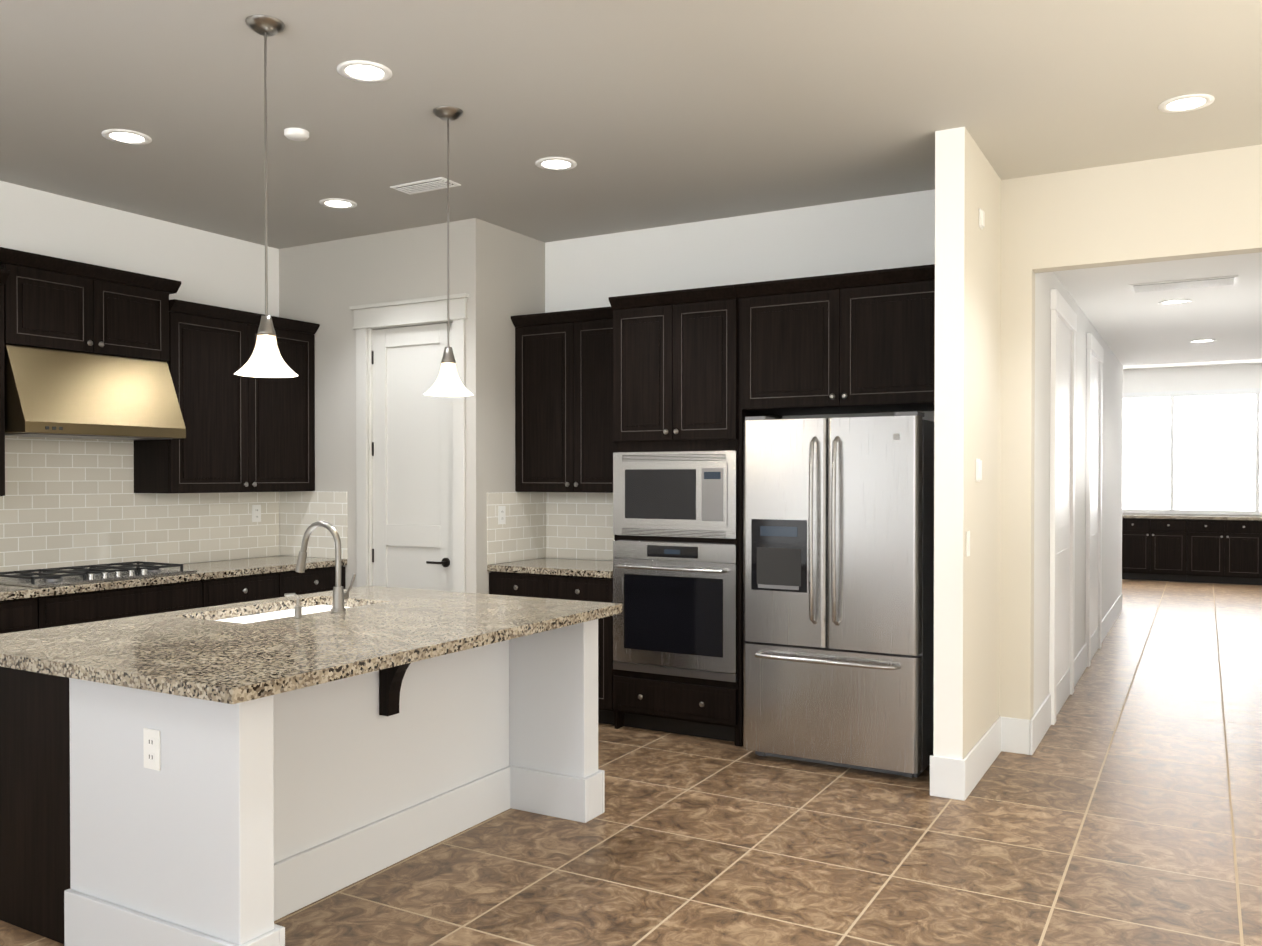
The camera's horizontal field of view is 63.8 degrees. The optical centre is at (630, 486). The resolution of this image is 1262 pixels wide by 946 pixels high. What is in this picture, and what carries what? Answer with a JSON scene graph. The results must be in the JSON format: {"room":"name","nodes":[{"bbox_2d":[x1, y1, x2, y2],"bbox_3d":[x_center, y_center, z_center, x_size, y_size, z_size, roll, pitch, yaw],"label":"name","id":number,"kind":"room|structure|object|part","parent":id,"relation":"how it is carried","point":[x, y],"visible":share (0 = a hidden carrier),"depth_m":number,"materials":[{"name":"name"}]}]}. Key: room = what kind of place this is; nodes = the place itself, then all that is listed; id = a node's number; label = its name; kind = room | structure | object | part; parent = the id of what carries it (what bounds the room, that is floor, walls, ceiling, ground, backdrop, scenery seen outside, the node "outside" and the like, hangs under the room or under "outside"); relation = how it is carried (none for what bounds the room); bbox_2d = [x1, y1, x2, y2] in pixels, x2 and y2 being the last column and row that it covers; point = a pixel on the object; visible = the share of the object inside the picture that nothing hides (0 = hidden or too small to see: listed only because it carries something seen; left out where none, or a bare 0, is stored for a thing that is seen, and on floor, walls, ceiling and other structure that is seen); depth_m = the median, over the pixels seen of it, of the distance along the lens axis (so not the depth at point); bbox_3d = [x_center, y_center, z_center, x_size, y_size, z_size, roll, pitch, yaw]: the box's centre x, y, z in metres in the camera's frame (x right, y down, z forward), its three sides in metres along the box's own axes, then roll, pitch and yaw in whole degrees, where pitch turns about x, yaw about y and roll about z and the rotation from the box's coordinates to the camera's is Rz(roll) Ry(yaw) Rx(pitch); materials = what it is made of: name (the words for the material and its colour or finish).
{"room":"kitchen","nodes":[
{"label":"kitchen","id":0,"kind":"room"},
{"bbox_2d":[0,579,1261,945],"bbox_3d":[2.334,1.433,6.611,9.020,0.060,19.720,0,1,29],"label":"floor","id":1,"kind":"structure","parent":0,"point":[1120,805],"depth_m":4.04,"materials":[{"name":"tile"}]},
{"bbox_2d":[0,595,55,633],"bbox_3d":[-3.277,0.981,4.958,0.632,0.878,0.523,0,1,29],"label":"base cabinet","id":2,"kind":"object","parent":1,"relation":"on","point":[23,614],"depth_m":4.93,"materials":[{"name":"brown wood"}]},
{"bbox_2d":[0,666,69,943],"bbox_3d":[-1.721,0.995,3.524,0.842,0.878,0.661,0,1,29],"label":"base cabinet","id":3,"kind":"object","parent":1,"relation":"on","point":[34,798],"depth_m":3.23,"materials":[{"name":"brown wood"}]},
{"bbox_2d":[0,586,621,703],"bbox_3d":[-1.173,0.531,3.864,1.470,0.040,2.020,0,1,29],"label":"countertop","id":4,"kind":"structure","parent":3,"relation":"on","point":[200,653],"depth_m":3.44,"materials":[{"name":"stone"}]},
{"bbox_2d":[215,605,349,623],"bbox_3d":[-1.432,0.674,4.230,0.460,0.250,0.820,0,1,29],"label":"sink","id":5,"kind":"object","parent":4,"relation":"in","point":[275,615],"visible":0.15,"depth_m":4.43,"materials":[{"name":"white ceramic"}]},
{"bbox_2d":[284,521,355,617],"bbox_3d":[-1.314,0.324,4.089,0.280,0.367,0.285,0,1,29],"label":"faucet","id":6,"kind":"object","parent":4,"relation":"on","point":[339,595],"visible":1,"depth_m":4.11,"materials":[{"name":"silver metal"}]},
{"bbox_2d":[56,579,215,626],"bbox_3d":[-2.948,0.975,5.540,0.632,0.878,1.064,0,1,29],"label":"base cabinet","id":7,"kind":"object","parent":1,"relation":"on","point":[84,607],"depth_m":5.41,"materials":[{"name":"brown wood"}]},
{"bbox_2d":[0,555,346,600],"bbox_3d":[-3.055,0.516,5.334,0.644,0.040,3.607,0,1,29],"label":"countertop","id":8,"kind":"structure","parent":7,"relation":"on","point":[235,567],"depth_m":5.82,"materials":[{"name":"stone"}]},
{"bbox_2d":[0,561,196,586],"bbox_3d":[-2.930,0.470,5.529,0.520,0.045,0.910,0,1,29],"label":"cooktop","id":9,"kind":"object","parent":8,"relation":"in","point":[46,577],"visible":1,"depth_m":5.43,"materials":[{"name":"silver metal"}]},
{"bbox_2d":[216,571,291,605],"bbox_3d":[-2.581,0.968,6.189,0.632,0.878,0.674,0,1,29],"label":"base cabinet","id":10,"kind":"object","parent":1,"relation":"on","point":[229,590],"depth_m":6.09,"materials":[{"name":"brown wood"}]},
{"bbox_2d":[292,565,344,594],"bbox_3d":[-2.324,0.964,6.643,0.632,0.878,0.619,0,1,29],"label":"base cabinet","id":11,"kind":"object","parent":1,"relation":"on","point":[315,580],"depth_m":6.52,"materials":[{"name":"brown wood"}]},
{"bbox_2d":[64,619,604,945],"bbox_3d":[-0.938,0.992,3.787,0.800,0.878,1.930,0,1,29],"label":"island base","id":12,"kind":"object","parent":1,"relation":"on","point":[247,823],"depth_m":3.45,"materials":[{"name":"white wood"}]},
{"bbox_2d":[143,728,160,770],"bbox_3d":[-1.396,0.765,2.953,0.072,0.116,0.007,0,1,29],"label":"outlet","id":13,"kind":"object","parent":12,"relation":"attached to","point":[152,748],"visible":1,"depth_m":2.95,"materials":[{"name":"white plastic"}]},
{"bbox_2d":[379,663,409,715],"bbox_3d":[-0.810,0.705,3.752,0.270,0.300,0.060,0,1,29],"label":"corbel","id":14,"kind":"object","parent":12,"relation":"attached to","point":[390,680],"visible":0.46,"depth_m":3.78,"materials":[{"name":"brown wood"}]},
{"bbox_2d":[489,571,613,724],"bbox_3d":[-0.352,0.967,6.367,0.896,0.878,0.660,0,1,29],"label":"base cabinet","id":15,"kind":"object","parent":1,"relation":"on","point":[592,589],"visible":0.27,"depth_m":6.00,"materials":[{"name":"brown wood"}]},
{"bbox_2d":[487,558,612,577],"bbox_3d":[-0.348,0.506,6.369,0.896,0.040,0.644,0,1,29],"label":"countertop","id":16,"kind":"structure","parent":15,"relation":"on","point":[578,567],"depth_m":6.20,"materials":[{"name":"stone"}]},
{"bbox_2d":[609,285,738,745],"bbox_3d":[0.376,0.160,5.939,0.780,2.500,0.674,0,1,29],"label":"tall cabinet","id":17,"kind":"object","parent":1,"relation":"on","point":[675,370],"visible":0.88,"depth_m":5.67,"materials":[{"name":"brown wood"}]},
{"bbox_2d":[613,451,736,538],"bbox_3d":[0.355,0.040,5.900,0.772,0.480,0.523,0,1,29],"label":"microwave","id":18,"kind":"object","parent":17,"relation":"in","point":[682,494],"visible":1,"depth_m":5.66,"materials":[{"name":"silver metal"}]},
{"bbox_2d":[613,540,736,681],"bbox_3d":[0.360,0.685,5.916,0.772,0.750,0.642,0,1,29],"label":"wall oven","id":19,"kind":"object","parent":17,"relation":"in","point":[677,616],"visible":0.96,"depth_m":5.67,"materials":[{"name":"silver metal"}]},
{"bbox_2d":[734,264,934,746],"bbox_3d":[1.205,0.165,5.470,1.122,2.500,0.674,0,1,29],"label":"tall cabinet","id":20,"kind":"object","parent":1,"relation":"on","point":[855,342],"visible":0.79,"depth_m":5.23,"materials":[{"name":"brown wood"}]},
{"bbox_2d":[743,411,933,777],"bbox_3d":[1.150,0.526,5.364,0.908,1.780,0.873,0,1,29],"label":"fridge","id":21,"kind":"object","parent":1,"relation":"on","point":[838,590],"visible":1,"depth_m":5.01,"materials":[{"name":"silver metal"}]},
{"bbox_2d":[1122,518,1193,581],"bbox_3d":[7.461,0.885,14.532,1.024,0.878,0.632,0,1,29],"label":"base cabinet","id":22,"kind":"object","parent":1,"relation":"on","point":[1152,549],"depth_m":14.22,"materials":[{"name":"brown wood"}]},
{"bbox_2d":[1194,519,1261,584],"bbox_3d":[8.244,0.890,14.089,1.024,0.878,0.632,0,1,29],"label":"base cabinet","id":23,"kind":"object","parent":1,"relation":"on","point":[1206,551],"depth_m":13.80,"materials":[{"name":"brown wood"}]},
{"bbox_2d":[1122,514,1261,520],"bbox_3d":[7.458,0.424,14.523,4.500,0.040,0.644,0,1,29],"label":"countertop","id":24,"kind":"structure","parent":23,"relation":"on","point":[1205,517],"depth_m":14.07,"materials":[{"name":"stone"}]},
{"bbox_2d":[0,127,1261,758],"bbox_3d":[2.334,-0.122,6.596,9.020,3.050,19.720,0,1,29],"label":"wall","id":25,"kind":"structure","parent":0,"point":[996,279],"depth_m":5.72,"materials":[{"name":"white paint"}]},
{"bbox_2d":[0,269,9,495],"bbox_3d":[-3.506,-0.514,4.779,0.394,1.130,0.914,0,1,29],"label":"upper cabinet","id":26,"kind":"object","parent":25,"relation":"attached to","point":[4,274],"visible":1,"depth_m":5.09,"materials":[{"name":"brown wood"}]},
{"bbox_2d":[0,247,180,361],"bbox_3d":[-3.051,-0.962,5.580,0.394,0.470,1.022,0,1,29],"label":"upper cabinet","id":27,"kind":"object","parent":25,"relation":"attached to","point":[54,303],"visible":0.98,"depth_m":5.46,"materials":[{"name":"brown wood"}]},
{"bbox_2d":[4,344,185,439],"bbox_3d":[-3.003,-0.497,5.559,0.502,0.454,0.914,0,1,29],"label":"range hood","id":28,"kind":"object","parent":25,"relation":"attached to","point":[51,393],"visible":1,"depth_m":5.40,"materials":[{"name":"silver metal"}]},
{"bbox_2d":[0,436,347,577],"bbox_3d":[-3.054,0.111,5.331,0.644,0.766,3.608,0,1,29],"label":"backsplash","id":29,"kind":"structure","parent":25,"relation":"attached to","point":[67,502],"depth_m":6.01,"materials":[{"name":"tile"}]},
{"bbox_2d":[252,505,260,521],"bbox_3d":[-2.538,0.181,6.873,0.007,0.116,0.072,0,1,29],"label":"electrical outlet","id":30,"kind":"object","parent":29,"relation":"attached to","point":[256,513],"visible":1,"depth_m":6.87,"materials":[{"name":"white plastic"}]},
{"bbox_2d":[134,299,319,493],"bbox_3d":[-2.548,-0.530,6.473,0.394,1.130,1.107,0,1,29],"label":"upper cabinet","id":31,"kind":"object","parent":25,"relation":"attached to","point":[249,434],"visible":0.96,"depth_m":6.29,"materials":[{"name":"brown wood"}]},
{"bbox_2d":[349,293,469,591],"bbox_3d":[-1.392,0.109,6.510,0.970,2.590,0.158,0,1,29],"label":"door frame","id":32,"kind":"structure","parent":25,"relation":"attached to","point":[405,313],"depth_m":6.51,"materials":[{"name":"grey wood"}]},
{"bbox_2d":[372,323,452,591],"bbox_3d":[-1.406,0.184,6.488,0.686,2.420,0.096,0,1,29],"label":"pantry door","id":33,"kind":"structure","parent":25,"relation":"in","point":[412,448],"depth_m":6.51,"materials":[{"name":"grey wood"}]},
{"bbox_2d":[487,492,613,564],"bbox_3d":[-0.348,0.261,6.367,0.896,0.447,0.644,0,1,29],"label":"backsplash","id":34,"kind":"structure","parent":25,"relation":"attached to","point":[570,525],"depth_m":6.68,"materials":[{"name":"tile"}]},
{"bbox_2d":[498,506,505,523],"bbox_3d":[-0.817,0.180,6.422,0.007,0.116,0.072,0,1,29],"label":"electrical outlet","id":35,"kind":"object","parent":34,"relation":"attached to","point":[501,514],"visible":1,"depth_m":6.42,"materials":[{"name":"white plastic"}]},
{"bbox_2d":[511,307,613,492],"bbox_3d":[-0.286,-0.530,6.468,0.896,1.130,0.394,0,1,29],"label":"upper cabinet","id":36,"kind":"object","parent":25,"relation":"attached to","point":[564,441],"visible":0.69,"depth_m":6.37,"materials":[{"name":"brown wood"}]},
{"bbox_2d":[966,531,969,556],"bbox_3d":[1.556,0.263,4.673,0.008,0.116,0.072,0,1,29],"label":"light switch","id":37,"kind":"object","parent":25,"relation":"attached to","point":[967,543],"visible":1,"depth_m":4.65,"materials":[{"name":"white plastic"}]},
{"bbox_2d":[976,459,981,481],"bbox_3d":[1.672,-0.079,4.868,0.014,0.110,0.085,0,1,29],"label":"switch","id":38,"kind":"object","parent":25,"relation":"attached to","point":[978,470],"visible":1,"depth_m":4.84,"materials":[{"name":"white plastic"}]},
{"bbox_2d":[979,208,984,229],"bbox_3d":[1.696,-1.295,4.900,0.014,0.090,0.070,0,1,29],"label":"switch","id":39,"kind":"object","parent":25,"relation":"attached to","point":[981,219],"visible":1,"depth_m":4.88,"materials":[{"name":"white plastic"}]},
{"bbox_2d":[930,593,1121,800],"bbox_3d":[1.319,1.330,4.691,8.898,0.185,15.380,0,1,29],"label":"baseboard","id":40,"kind":"structure","parent":25,"relation":"attached to","point":[955,778],"depth_m":5.35,"materials":[{"name":"white wood"}]},
{"bbox_2d":[1049,289,1103,724],"bbox_3d":[3.267,0.111,7.357,0.034,2.570,3.200,0,1,29],"label":"door frame","id":41,"kind":"structure","parent":25,"relation":"attached to","point":[1062,476],"depth_m":6.68,"materials":[{"name":"white wood"}]},
{"bbox_2d":[1122,388,1261,514],"bbox_3d":[7.822,-0.492,14.649,4.440,1.770,0.048,0,1,29],"label":"window","id":42,"kind":"structure","parent":25,"relation":"in","point":[1193,452],"depth_m":14.53,"materials":[{"name":"white glass"}]},
{"bbox_2d":[0,0,1261,248],"bbox_3d":[-0.358,-1.639,1.819,9.020,0.080,8.780,0,1,29],"label":"ceiling","id":43,"kind":"structure","parent":0,"point":[644,114],"depth_m":4.27,"materials":[{"name":"paint"}]},
{"bbox_2d":[101,129,151,144],"bbox_3d":[-2.342,-1.623,4.710,0.210,0.006,0.210,0,1,29],"label":"recessed light","id":44,"kind":"object","parent":43,"relation":"in","point":[124,136],"visible":0.98,"depth_m":4.70,"materials":[{"name":"white plastic"}]},
{"bbox_2d":[234,15,297,377],"bbox_3d":[-1.274,-1.003,3.538,0.212,1.224,0.212,0,1,29],"label":"pendant light","id":45,"kind":"object","parent":43,"relation":"hanging from","point":[265,360],"visible":1,"depth_m":3.52,"materials":[{"name":"white glass"}]},
{"bbox_3d":[-1.274,-0.459,3.543,0.212,0.135,0.212,0,1,29],"label":"lamp shade","id":46,"kind":"part","parent":45,"relation":"part of","materials":[{"name":"white glass"}]},
{"bbox_2d":[284,128,308,140],"bbox_3d":[-1.531,-1.611,4.642,0.110,0.028,0.110,0,1,29],"label":"smoke detector","id":47,"kind":"object","parent":43,"relation":"attached to","point":[297,134],"visible":1,"depth_m":4.61,"materials":[{"name":"white plastic"}]},
{"bbox_2d":[319,198,356,208],"bbox_3d":[-1.692,-1.635,5.859,0.210,0.006,0.210,0,1,29],"label":"recessed light","id":48,"kind":"object","parent":43,"relation":"in","point":[336,203],"visible":0.98,"depth_m":5.85,"materials":[{"name":"white plastic"}]},
{"bbox_2d":[337,60,391,82],"bbox_3d":[-1.038,-1.616,3.950,0.210,0.006,0.210,0,1,29],"label":"recessed light","id":49,"kind":"object","parent":43,"relation":"in","point":[364,71],"visible":1,"depth_m":3.95,"materials":[{"name":"white plastic"}]},
{"bbox_2d":[390,177,460,194],"bbox_3d":[-1.115,-1.629,5.499,0.360,0.012,0.160,0,1,29],"label":"ceiling vent","id":50,"kind":"object","parent":43,"relation":"in","point":[427,185],"visible":0.94,"depth_m":5.48,"materials":[{"name":"white plastic"}]},
{"bbox_2d":[424,106,472,395],"bbox_3d":[-0.791,-1.012,4.391,0.212,1.224,0.212,0,1,29],"label":"pendant light","id":51,"kind":"object","parent":43,"relation":"hanging from","point":[448,382],"visible":1,"depth_m":4.37,"materials":[{"name":"white glass"}]},
{"bbox_3d":[-0.791,-0.467,4.396,0.212,0.135,0.212,0,1,29],"label":"lamp shade","id":52,"kind":"part","parent":51,"relation":"part of","materials":[{"name":"white glass"}]},
{"bbox_2d":[535,157,576,170],"bbox_3d":[-0.378,-1.627,5.116,0.210,0.006,0.210,0,1,29],"label":"recessed light","id":53,"kind":"object","parent":43,"relation":"in","point":[555,163],"visible":1,"depth_m":5.11,"materials":[{"name":"white plastic"}]},
{"bbox_2d":[1158,94,1214,112],"bbox_3d":[2.347,-1.619,4.287,0.210,0.006,0.210,0,1,29],"label":"recessed light","id":54,"kind":"object","parent":43,"relation":"in","point":[1186,103],"visible":1,"depth_m":4.29,"materials":[{"name":"white plastic"}]},
{"bbox_2d":[1054,252,1261,369],"bbox_3d":[5.201,-1.546,10.004,6.240,0.430,10.940,0,1,29],"label":"ceiling","id":55,"kind":"structure","parent":0,"point":[1142,330],"depth_m":7.56,"materials":[{"name":"white paint"}]},
{"bbox_2d":[1158,299,1191,304],"bbox_3d":[3.817,-1.297,7.113,0.210,0.006,0.210,0,1,29],"label":"recessed light","id":56,"kind":"object","parent":55,"relation":"in","point":[1174,301],"visible":0.98,"depth_m":7.10,"materials":[{"name":"white plastic"}]},
{"bbox_2d":[1129,275,1237,292],"bbox_3d":[3.525,-1.288,6.474,0.600,0.012,0.300,0,1,29],"label":"ceiling vent","id":57,"kind":"object","parent":55,"relation":"in","point":[1187,284],"visible":1,"depth_m":6.43,"materials":[{"name":"white plastic"}]},
{"bbox_2d":[1190,339,1215,342],"bbox_3d":[5.171,-1.318,9.162,0.210,0.006,0.210,0,1,29],"label":"recessed light","id":58,"kind":"object","parent":55,"relation":"in","point":[1202,340],"visible":1,"depth_m":9.14,"materials":[{"name":"white plastic"}]}
]}

